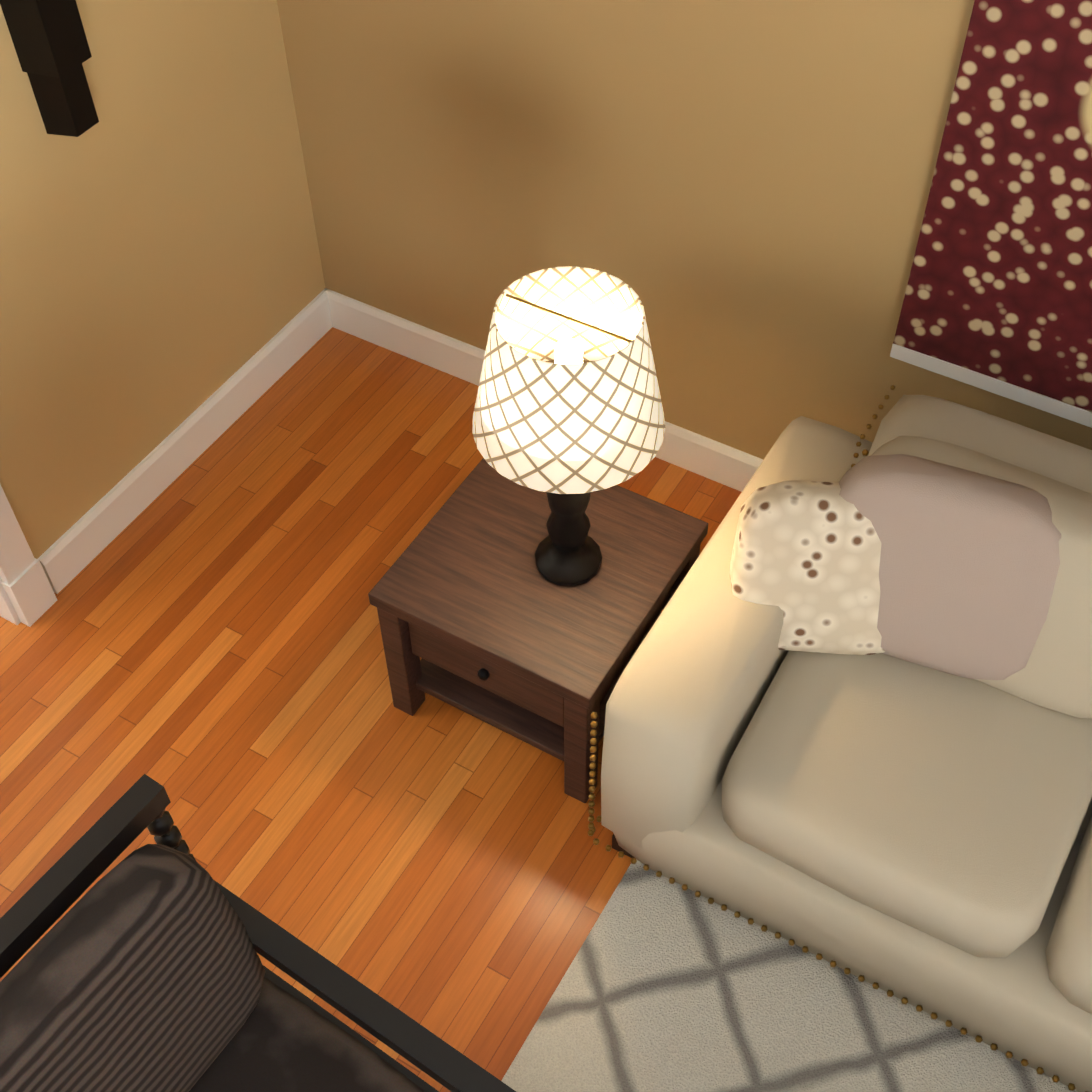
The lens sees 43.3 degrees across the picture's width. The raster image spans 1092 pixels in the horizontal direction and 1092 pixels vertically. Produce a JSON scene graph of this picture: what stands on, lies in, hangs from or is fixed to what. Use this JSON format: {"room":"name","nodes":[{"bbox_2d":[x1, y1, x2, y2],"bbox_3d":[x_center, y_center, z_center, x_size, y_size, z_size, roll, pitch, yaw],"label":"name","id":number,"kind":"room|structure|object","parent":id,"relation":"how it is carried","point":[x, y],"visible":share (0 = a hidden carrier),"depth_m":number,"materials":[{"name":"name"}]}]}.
{"room":"living room","nodes":[
{"label":"living room","id":0,"kind":"room"},
{"bbox_2d":[0,0,327,558],"bbox_3d":[-2.331,0.295,1.623,0.150,3.050,6.445,24,54,19],"label":"wall","id":1,"kind":"structure","parent":0,"point":[147,254],"depth_m":3.54,"materials":[{"name":"brown paint"}]},
{"bbox_2d":[0,0,98,136],"bbox_3d":[-0.974,-1.221,2.668,0.339,1.040,0.584,24,54,19],"label":"wall sconce","id":2,"kind":"object","parent":1,"relation":"attached to","point":[50,43],"visible":1,"depth_m":2.96,"materials":[{"name":"black metal"}]},
{"bbox_2d":[0,290,327,626],"bbox_3d":[-2.304,0.344,1.581,0.267,3.050,6.228,24,54,19],"label":"trim","id":3,"kind":"structure","parent":1,"relation":"attached to","point":[30,586],"depth_m":3.88,"materials":[{"name":"white wood"}]},
{"bbox_2d":[0,327,741,1091],"bbox_3d":[0.223,2.255,1.992,11.500,0.100,12.950,24,54,19],"label":"floor","id":4,"kind":"structure","parent":0,"point":[200,641],"depth_m":3.45,"materials":[{"name":"brown wood"}]},
{"bbox_2d":[0,774,515,1091],"bbox_3d":[-0.531,1.048,2.332,0.750,0.955,0.645,27,55,22],"label":"chair","id":5,"kind":"object","parent":4,"relation":"on","point":[142,969],"visible":1,"depth_m":2.23,"materials":[{"name":"black fabric"}]},
{"bbox_2d":[368,457,707,802],"bbox_3d":[-0.008,0.178,3.377,0.580,0.470,0.580,24,54,19],"label":"side table","id":6,"kind":"object","parent":4,"relation":"on","point":[483,618],"visible":0.88,"depth_m":3.18,"materials":[{"name":"brown wood"}]},
{"bbox_2d":[472,266,664,585],"bbox_3d":[0.048,-0.203,2.905,0.400,0.740,0.400,24,54,19],"label":"lamp","id":7,"kind":"object","parent":6,"relation":"on","point":[568,431],"visible":1,"depth_m":2.70,"materials":[{"name":"white fabric"}]},
{"bbox_2d":[501,859,1077,1091],"bbox_3d":[0.901,2.008,2.116,2.900,0.014,3.300,24,54,19],"label":"area rug","id":8,"kind":"object","parent":4,"relation":"on","point":[664,985],"depth_m":2.94,"materials":[{"name":"beige carpet"}]},
{"bbox_2d":[588,385,1091,1091],"bbox_3d":[1.472,0.582,2.717,2.619,0.925,1.029,24,54,19],"label":"sofa","id":9,"kind":"object","parent":4,"relation":"on","point":[848,719],"visible":1,"depth_m":2.81,"materials":[{"name":"beige fabric"}]},
{"bbox_2d":[276,0,1091,459],"bbox_3d":[1.799,-0.685,2.391,5.720,3.050,0.180,24,54,19],"label":"wall","id":10,"kind":"structure","parent":0,"point":[732,194],"depth_m":3.41,"materials":[{"name":"brown paint"}]},
{"bbox_2d":[324,288,762,491],"bbox_3d":[1.790,-0.552,2.279,5.600,3.050,0.150,24,54,19],"label":"trim","id":11,"kind":"structure","parent":10,"relation":"attached to","point":[716,461],"depth_m":4.22,"materials":[{"name":"white wood"}]},
{"bbox_3d":[1.652,-1.460,1.353,2.497,0.060,0.090,24,54,19],"label":"rod","id":12,"kind":"object","parent":10,"relation":"attached to","visible":0},
{"bbox_2d":[890,0,1091,427],"bbox_3d":[1.669,-0.774,2.178,1.970,2.135,0.021,24,54,19],"label":"wall art","id":13,"kind":"object","parent":12,"relation":"hanging from","point":[999,285],"visible":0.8,"depth_m":2.91,"materials":[{"name":"red fabric"}]}
]}

